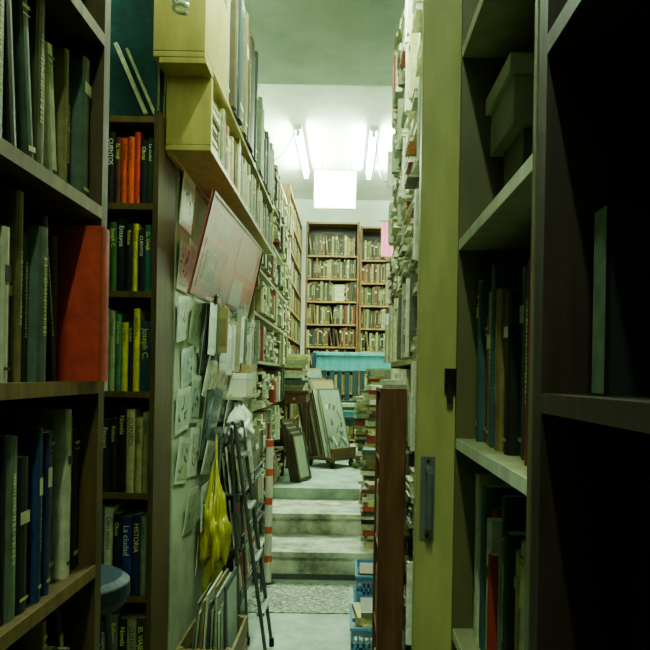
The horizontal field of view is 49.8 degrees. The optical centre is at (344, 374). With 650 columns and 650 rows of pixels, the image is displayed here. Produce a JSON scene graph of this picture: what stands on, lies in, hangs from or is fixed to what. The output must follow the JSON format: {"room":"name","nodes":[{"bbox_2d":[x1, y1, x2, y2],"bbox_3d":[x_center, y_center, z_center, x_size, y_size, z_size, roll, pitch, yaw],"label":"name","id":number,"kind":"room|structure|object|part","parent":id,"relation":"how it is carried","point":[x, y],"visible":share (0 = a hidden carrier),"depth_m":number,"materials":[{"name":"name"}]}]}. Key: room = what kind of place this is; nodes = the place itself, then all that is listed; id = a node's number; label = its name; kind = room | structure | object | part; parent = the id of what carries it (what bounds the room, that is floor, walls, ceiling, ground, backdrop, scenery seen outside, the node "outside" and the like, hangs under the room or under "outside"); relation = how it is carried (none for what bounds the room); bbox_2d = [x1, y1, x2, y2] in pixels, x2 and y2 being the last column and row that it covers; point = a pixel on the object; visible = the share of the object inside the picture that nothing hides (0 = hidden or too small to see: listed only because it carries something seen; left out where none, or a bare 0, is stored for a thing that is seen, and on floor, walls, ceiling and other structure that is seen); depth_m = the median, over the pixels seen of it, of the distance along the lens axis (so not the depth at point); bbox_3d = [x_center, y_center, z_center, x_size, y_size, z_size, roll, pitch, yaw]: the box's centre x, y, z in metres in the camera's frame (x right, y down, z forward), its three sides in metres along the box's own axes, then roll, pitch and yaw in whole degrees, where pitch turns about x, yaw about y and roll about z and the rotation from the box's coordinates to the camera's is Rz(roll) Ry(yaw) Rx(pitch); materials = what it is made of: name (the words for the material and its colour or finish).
{"room":"bookshop","nodes":[
{"label":"bookshop","id":0,"kind":"room"},
{"bbox_2d":[167,27,251,649],"bbox_3d":[-0.848,-0.415,3.540,0.450,3.500,1.920,1,0,0],"label":"wall","id":1,"kind":"structure","parent":0,"point":[184,587],"depth_m":2.74,"materials":[{"name":"paint"}]},
{"bbox_2d":[153,0,272,253],"bbox_3d":[-0.543,-1.080,3.375,0.177,0.640,2.150,1,0,0],"label":"wall shelf","id":2,"kind":"object","parent":1,"relation":"attached to","point":[190,50],"visible":0.84,"depth_m":2.40,"materials":[{"name":"paint"}]},
{"bbox_2d":[212,0,273,247],"bbox_3d":[-0.520,-1.203,3.418,0.173,0.827,1.986,1,0,0],"label":"books","id":3,"kind":"object","parent":2,"relation":"in","point":[243,99],"visible":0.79,"depth_m":3.09,"materials":[{"name":"paper"}]},
{"bbox_2d":[199,433,231,593],"bbox_3d":[-0.561,0.592,3.019,0.141,0.841,0.188,1,0,0],"label":"plastic bag","id":4,"kind":"object","parent":1,"relation":"hanging from","point":[215,537],"visible":0.97,"depth_m":2.98,"materials":[{"name":"yellow plastic"}]},
{"bbox_2d":[196,302,252,374],"bbox_3d":[-0.586,-0.160,3.607,0.104,0.324,1.356,1,0,0],"label":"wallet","id":5,"kind":"object","parent":1,"relation":"hanging from","point":[227,344],"visible":0.89,"depth_m":3.20,"materials":[{"name":"paper"}]},
{"bbox_2d":[187,189,263,318],"bbox_3d":[-0.525,-0.497,3.360,0.149,0.384,1.880,1,0,0],"label":"poster board","id":6,"kind":"object","parent":1,"relation":"attached to","point":[227,263],"visible":0.97,"depth_m":3.00,"materials":[{"name":"paper"}]},
{"bbox_2d":[224,393,259,417],"bbox_3d":[-0.573,0.165,3.850,0.120,0.110,0.700,1,0,0],"label":"shelf","id":7,"kind":"object","parent":1,"relation":"attached to","point":[235,399],"visible":0.43,"depth_m":3.60,"materials":[{"name":"paint"}]},
{"bbox_2d":[227,364,256,396],"bbox_3d":[-0.555,0.025,3.834,0.114,0.170,0.572,1,0,0],"label":"cardboard boxes","id":8,"kind":"object","parent":7,"relation":"on","point":[242,383],"visible":0.89,"depth_m":3.55,"materials":[{"name":"cardboard"}]},
{"bbox_2d":[253,573,355,579],"bbox_3d":[0.272,1.337,4.613,1.770,0.035,0.018,1,0,0],"label":"trim","id":9,"kind":"structure","parent":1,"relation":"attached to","point":[273,575],"depth_m":4.60,"materials":[{"name":"paint"}]},
{"bbox_2d":[240,579,354,649],"bbox_3d":[-0.314,1.395,1.550,1.820,0.100,6.100,1,0,0],"label":"floor","id":10,"kind":"structure","parent":0,"point":[290,631],"depth_m":3.71,"materials":[{"name":"concrete"}]},
{"bbox_2d":[0,0,110,649],"bbox_3d":[-0.605,-0.036,0.405,0.310,2.750,1.810,1,0,0],"label":"bookcase","id":11,"kind":"object","parent":10,"relation":"on","point":[82,27],"visible":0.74,"depth_m":1.28,"materials":[{"name":"brown wood"}]},
{"bbox_2d":[0,0,109,649],"bbox_3d":[-0.565,-0.035,0.621,0.276,2.630,1.308,1,0,0],"label":"books","id":12,"kind":"object","parent":11,"relation":"in","point":[54,279],"visible":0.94,"depth_m":1.09,"materials":[{"name":"paper"}]},
{"bbox_2d":[100,564,129,649],"bbox_3d":[-0.752,0.942,1.900,0.309,0.791,0.309,1,0,0],"label":"round stool","id":13,"kind":"object","parent":10,"relation":"on","point":[115,583],"visible":0.27,"depth_m":1.88,"materials":[{"name":"plastic"}]},
{"bbox_2d":[102,110,175,649],"bbox_3d":[-0.845,0.225,2.445,0.418,2.220,0.230,1,0,0],"label":"bookcase","id":14,"kind":"object","parent":10,"relation":"on","point":[160,214],"visible":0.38,"depth_m":2.39,"materials":[{"name":"brown wood"}]},
{"bbox_2d":[100,131,153,649],"bbox_3d":[-0.844,0.124,2.428,0.377,1.882,0.186,1,0,0],"label":"books","id":15,"kind":"object","parent":14,"relation":"in","point":[130,159],"visible":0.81,"depth_m":2.34,"materials":[{"name":"paper"}]},
{"bbox_2d":[109,0,166,118],"bbox_3d":[-0.799,-1.124,2.433,0.363,0.520,0.137,1,0,0],"label":"books","id":16,"kind":"object","parent":14,"relation":"on","point":[138,85],"visible":0.41,"depth_m":2.40,"materials":[{"name":"paper"}]},
{"bbox_2d":[175,566,247,649],"bbox_3d":[-0.529,1.075,2.816,0.220,0.532,0.392,1,0,0],"label":"crate","id":17,"kind":"object","parent":10,"relation":"on","point":[217,624],"visible":1,"depth_m":2.71,"materials":[{"name":"wood"}]},
{"bbox_2d":[222,436,265,604],"bbox_3d":[-0.564,0.815,3.833,0.141,1.050,0.966,1,0,0],"label":"magazine rack","id":18,"kind":"object","parent":10,"relation":"on","point":[256,470],"visible":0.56,"depth_m":3.54,"materials":[{"name":"metal"},{"name":"paper"}]},
{"bbox_2d":[223,400,254,450],"bbox_3d":[-0.528,0.232,3.557,0.158,0.311,0.397,1,0,0],"label":"plastic bag","id":19,"kind":"object","parent":18,"relation":"on","point":[240,411],"visible":0.7,"depth_m":3.47,"materials":[{"name":"white plastic"}]},
{"bbox_2d":[229,418,273,649],"bbox_3d":[-0.441,0.778,3.341,0.200,1.130,0.300,1,0,0],"label":"step ladder","id":20,"kind":"object","parent":10,"relation":"on","point":[256,556],"visible":0.93,"depth_m":3.24,"materials":[{"name":"metal"}]},
{"bbox_2d":[248,164,288,439],"bbox_3d":[-0.792,-0.199,5.855,0.390,3.070,2.590,1,0,0],"label":"bookcase","id":21,"kind":"object","parent":10,"relation":"on","point":[254,315],"visible":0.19,"depth_m":5.46,"materials":[{"name":"brown wood"}]},
{"bbox_2d":[253,128,293,502],"bbox_3d":[-0.707,-0.393,5.849,0.346,2.540,2.500,1,0,0],"label":"books","id":22,"kind":"object","parent":21,"relation":"in","point":[271,346],"visible":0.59,"depth_m":5.57,"materials":[{"name":"paper"}]},
{"bbox_2d":[264,439,274,584],"bbox_3d":[-0.490,0.879,4.500,0.090,0.925,0.090,1,0,0],"label":"striped post","id":23,"kind":"object","parent":10,"relation":"on","point":[269,443],"visible":0.93,"depth_m":4.48,"materials":[{"name":"paint"}]},
{"bbox_2d":[243,583,348,613],"bbox_3d":[-0.274,1.342,4.225,0.600,0.006,0.550,1,0,0],"label":"rug","id":24,"kind":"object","parent":10,"relation":"on","point":[302,598],"depth_m":4.19,"materials":[{"name":"grey fabric"}]},
{"bbox_2d":[256,534,372,574],"bbox_3d":[0.273,1.265,4.860,1.770,0.180,0.520,1,0,0],"label":"stair step","id":25,"kind":"structure","parent":10,"relation":"on","point":[291,553],"depth_m":4.62,"materials":[{"name":"concrete"}]},
{"bbox_2d":[358,447,374,547],"bbox_3d":[0.367,0.875,5.138,0.540,0.602,0.822,1,0,0],"label":"stacked books","id":26,"kind":"object","parent":25,"relation":"on","point":[367,482],"visible":0.31,"depth_m":4.79,"materials":[{"name":"paper"}]},
{"bbox_2d":[353,586,355,617],"bbox_3d":[0.140,1.278,3.816,0.191,0.150,0.328,1,0,0],"label":"plastic crate","id":27,"kind":"object","parent":10,"relation":"on","point":[354,588],"visible":0.16,"depth_m":3.83,"materials":[{"name":"blue plastic"}]},
{"bbox_2d":[354,560,372,601],"bbox_3d":[0.145,1.126,3.816,0.186,0.150,0.328,1,0,0],"label":"plastic crate","id":28,"kind":"object","parent":27,"relation":"on","point":[361,579],"visible":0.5,"depth_m":3.66,"materials":[{"name":"blue plastic"}]},
{"bbox_2d":[349,603,371,649],"bbox_3d":[0.128,1.267,3.441,0.216,0.170,0.358,1,0,0],"label":"plastic crate","id":29,"kind":"object","parent":10,"relation":"on","point":[354,631],"visible":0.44,"depth_m":3.27,"materials":[{"name":"blue plastic"}]},
{"bbox_2d":[352,562,372,649],"bbox_3d":[0.131,1.198,3.624,0.190,0.293,0.663,1,0,0],"label":"stacked books","id":30,"kind":"object","parent":29,"relation":"in","point":[362,610],"visible":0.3,"depth_m":3.44,"materials":[{"name":"paper"}]},
{"bbox_2d":[372,387,406,649],"bbox_3d":[0.163,0.700,2.678,0.094,1.305,0.355,1,0,0],"label":"wooden panel","id":31,"kind":"object","parent":10,"relation":"on","point":[390,465],"visible":0.86,"depth_m":2.50,"materials":[{"name":"brown wood"}]},
{"bbox_2d":[375,400,379,649],"bbox_3d":[0.161,0.685,2.674,0.078,1.175,0.288,1,0,0],"label":"books","id":32,"kind":"object","parent":31,"relation":"in","point":[379,400],"visible":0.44,"depth_m":2.73,"materials":[{"name":"paper"}]},
{"bbox_2d":[380,380,406,387],"bbox_3d":[0.182,0.033,2.623,0.097,0.030,0.159,1,0,6],"label":"stacked books","id":33,"kind":"object","parent":31,"relation":"on","point":[385,383],"visible":0.99,"depth_m":2.55,"materials":[{"name":"paper"}]},
{"bbox_2d":[391,0,422,368],"bbox_3d":[0.392,-0.023,3.150,0.258,2.760,1.700,1,0,0],"label":"bookcase","id":34,"kind":"object","parent":10,"relation":"on","point":[405,363],"visible":0.16,"depth_m":3.24,"materials":[{"name":"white wood"}]},
{"bbox_2d":[384,0,422,649],"bbox_3d":[0.347,-0.226,3.145,0.252,2.963,1.630,1,0,0],"label":"books","id":35,"kind":"object","parent":34,"relation":"in","point":[401,320],"visible":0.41,"depth_m":2.79,"materials":[{"name":"paper"}]},
{"bbox_2d":[411,0,461,649],"bbox_3d":[0.196,-0.297,1.724,0.118,3.300,0.991,1,0,0],"label":"door","id":36,"kind":"structure","parent":10,"relation":"on","point":[441,19],"depth_m":1.27,"materials":[{"name":"paint"}]},
{"bbox_3d":[0.149,0.223,1.250,0.026,0.150,0.041,1,0,0],"label":"handle","id":37,"kind":"part","parent":36,"relation":"part of","materials":[{"name":"grey metal"}]},
{"bbox_2d":[444,368,455,404],"bbox_3d":[0.190,0.021,1.263,0.020,0.065,0.014,1,0,0],"label":"latch","id":38,"kind":"object","parent":36,"relation":"attached to","point":[449,374],"visible":1,"depth_m":1.26,"materials":[{"name":"paint"}]},
{"bbox_2d":[451,0,539,649],"bbox_3d":[0.360,-0.019,1.008,0.320,2.750,0.515,1,0,0],"label":"shelf unit","id":39,"kind":"object","parent":10,"relation":"on","point":[497,224],"visible":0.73,"depth_m":1.25,"materials":[{"name":"brown wood"}]},
{"bbox_2d":[473,259,530,649],"bbox_3d":[0.343,0.228,1.011,0.244,1.815,0.462,1,0,0],"label":"books","id":40,"kind":"object","parent":39,"relation":"in","point":[503,309],"visible":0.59,"depth_m":1.06,"materials":[{"name":"paper"}]},
{"bbox_2d":[486,52,533,187],"bbox_3d":[0.361,-0.364,1.155,0.226,0.250,0.186,1,0,0],"label":"box","id":41,"kind":"object","parent":39,"relation":"on","point":[509,103],"visible":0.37,"depth_m":1.09,"materials":[{"name":"cardboard"}]},
{"bbox_2d":[529,0,649,649],"bbox_3d":[0.350,-0.019,0.121,0.300,2.750,1.242,1,0,0],"label":"bookcase","id":42,"kind":"object","parent":10,"relation":"on","point":[590,451],"visible":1,"depth_m":0.71,"materials":[{"name":"brown wood"}]},
{"bbox_2d":[592,203,649,649],"bbox_3d":[0.345,0.153,0.290,0.216,2.207,0.780,1,0,0],"label":"books","id":43,"kind":"object","parent":42,"relation":"in","point":[621,282],"visible":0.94,"depth_m":0.65,"materials":[{"name":"paper"}]},
{"bbox_2d":[258,442,362,535],"bbox_3d":[0.029,1.191,7.810,2.500,0.520,4.180,1,0,0],"label":"floor","id":44,"kind":"structure","parent":0,"point":[340,482],"depth_m":5.90,"materials":[{"name":"concrete"}]},
{"bbox_2d":[281,184,301,426],"bbox_3d":[-0.786,-0.534,8.275,0.390,2.900,2.050,1,0,0],"label":"bookcase","id":45,"kind":"object","parent":44,"relation":"on","point":[287,190],"visible":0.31,"depth_m":8.42,"materials":[{"name":"brown wood"}]},
{"bbox_2d":[288,200,300,422],"bbox_3d":[-0.728,-0.542,8.267,0.268,2.758,1.974,1,0,0],"label":"books","id":46,"kind":"object","parent":45,"relation":"in","point":[294,303],"visible":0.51,"depth_m":8.32,"materials":[{"name":"paper"}]},
{"bbox_2d":[279,389,310,475],"bbox_3d":[-0.469,0.532,6.650,0.260,0.780,0.600,1,0,0],"label":"wooden table","id":47,"kind":"object","parent":44,"relation":"on","point":[290,396],"visible":0.63,"depth_m":6.37,"materials":[{"name":"brown wood"}]},
{"bbox_2d":[283,354,311,390],"bbox_3d":[-0.460,-0.029,6.656,0.264,0.342,0.565,1,0,0],"label":"stacked books","id":48,"kind":"object","parent":47,"relation":"on","point":[297,374],"visible":0.87,"depth_m":6.41,"materials":[{"name":"paper"}]},
{"bbox_2d":[280,418,311,481],"bbox_3d":[-0.429,0.653,6.141,0.200,0.533,0.260,1,0,20],"label":"picture frames","id":49,"kind":"object","parent":44,"relation":"on","point":[294,440],"visible":0.99,"depth_m":6.05,"materials":[{"name":"wood"}]},
{"bbox_2d":[262,499,361,534],"bbox_3d":[0.274,1.190,5.420,1.770,0.330,0.600,1,0,0],"label":"stair step","id":50,"kind":"structure","parent":44,"relation":"on","point":[289,516],"depth_m":5.13,"materials":[{"name":"concrete"}]},
{"bbox_2d":[297,368,355,468],"bbox_3d":[-0.212,0.429,7.199,0.562,0.994,0.436,1,0,38],"label":"trolley","id":51,"kind":"object","parent":44,"relation":"on","point":[329,440],"visible":0.87,"depth_m":7.07,"materials":[{"name":"wood"},{"name":"canvas"}]},
{"bbox_2d":[304,221,359,443],"bbox_3d":[-0.187,-0.578,9.645,0.725,3.010,0.290,1,0,0],"label":"bookcase","id":52,"kind":"object","parent":44,"relation":"on","point":[342,229],"visible":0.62,"depth_m":9.63,"materials":[{"name":"brown wood"}]},
{"bbox_2d":[306,235,355,438],"bbox_3d":[-0.193,-0.521,9.624,0.657,2.775,0.239,1,0,0],"label":"books","id":53,"kind":"object","parent":52,"relation":"in","point":[338,246],"visible":0.56,"depth_m":9.52,"materials":[{"name":"paper"}]},
{"bbox_2d":[312,352,390,460],"bbox_3d":[0.094,0.337,7.800,0.960,1.190,0.500,1,0,0],"label":"slatted bench","id":54,"kind":"object","parent":44,"relation":"on","point":[347,362],"visible":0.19,"depth_m":8.00,"materials":[{"name":"paint"}]},
{"bbox_2d":[342,390,367,410],"bbox_3d":[0.156,0.279,7.753,0.563,0.227,0.237,1,0,0],"label":"stacked books","id":55,"kind":"object","parent":54,"relation":"on","point":[346,406],"visible":0.23,"depth_m":7.66,"materials":[{"name":"paper"}]},
{"bbox_2d":[352,368,390,468],"bbox_3d":[0.416,0.440,6.602,0.699,0.995,1.186,1,0,0],"label":"stacked books","id":56,"kind":"object","parent":44,"relation":"on","point":[365,407],"visible":0.22,"depth_m":6.51,"materials":[{"name":"paper"}]},
{"bbox_2d":[356,226,391,434],"bbox_3d":[0.472,-0.542,9.645,0.575,2.960,0.290,1,0,0],"label":"bookcase","id":57,"kind":"object","parent":44,"relation":"on","point":[366,233],"visible":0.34,"depth_m":9.54,"materials":[{"name":"brown wood"}]},
{"bbox_2d":[360,239,390,389],"bbox_3d":[0.469,-0.483,9.627,0.510,2.722,0.244,1,0,0],"label":"books","id":58,"kind":"object","parent":57,"relation":"in","point":[371,250],"visible":0.32,"depth_m":9.52,"materials":[{"name":"paper"}]},
{"bbox_2d":[244,0,405,85],"bbox_3d":[-0.252,-2.205,1.850,1.820,0.100,6.700,1,0,0],"label":"ceiling","id":59,"kind":"structure","parent":0,"point":[297,42],"depth_m":4.50,"materials":[{"name":"paint"}]},
{"bbox_2d":[172,0,189,15],"bbox_3d":[-0.472,-1.608,2.050,0.051,1.100,0.051,1,0,0],"label":"light","id":60,"kind":"object","parent":59,"relation":"hanging from","point":[182,4],"visible":1,"depth_m":2.05,"materials":[{"name":"glass"}]},
{"bbox_2d":[258,84,394,200],"bbox_3d":[0.094,-2.499,7.550,2.500,0.100,4.700,1,0,0],"label":"ceiling","id":61,"kind":"structure","parent":0,"point":[336,121],"depth_m":7.02,"materials":[{"name":"paint"}]},
{"bbox_2d":[294,124,309,178],"bbox_3d":[-0.458,-2.396,7.575,0.070,0.125,1.530,1,0,0],"label":"lamp","id":62,"kind":"object","parent":61,"relation":"attached to","point":[299,132],"visible":1,"depth_m":7.33,"materials":[{"name":"paint"}]},
{"bbox_2d":[274,126,386,182],"bbox_3d":[0.230,-2.085,6.552,1.999,0.648,0.508,1,0,0],"label":"power cable","id":63,"kind":"object","parent":61,"relation":"hanging from","point":[297,126],"visible":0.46,"depth_m":6.69,"materials":[{"name":"plastic"}]},
{"bbox_2d":[314,161,355,209],"bbox_3d":[-0.112,-2.177,8.023,0.480,0.550,0.054,1,0,0],"label":"sign","id":64,"kind":"object","parent":61,"relation":"hanging from","point":[333,190],"visible":1,"depth_m":8.00,"materials":[{"name":"paint"}]},
{"bbox_2d":[366,126,377,179],"bbox_3d":[0.282,-2.383,7.575,0.070,0.125,1.530,1,0,0],"label":"lamp","id":65,"kind":"object","parent":61,"relation":"attached to","point":[371,147],"visible":0.98,"depth_m":7.39,"materials":[{"name":"paint"}]},
{"bbox_2d":[294,199,392,431],"bbox_3d":[0.060,-0.599,9.850,2.500,3.900,0.100,1,0,0],"label":"wall","id":66,"kind":"structure","parent":0,"point":[369,213],"depth_m":9.80,"materials":[{"name":"paint"}]},
{"bbox_3d":[1.260,-0.578,7.200,0.100,3.900,5.200,1,0,0],"label":"wall","id":67,"kind":"structure","parent":0,"visible":0},
{"bbox_2d":[380,220,392,256],"bbox_3d":[0.841,-1.770,9.099,0.780,0.468,0.027,1,0,0],"label":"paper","id":68,"kind":"object","parent":67,"relation":"attached to","point":[386,250],"visible":0.59,"depth_m":9.10,"materials":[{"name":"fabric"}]}
]}

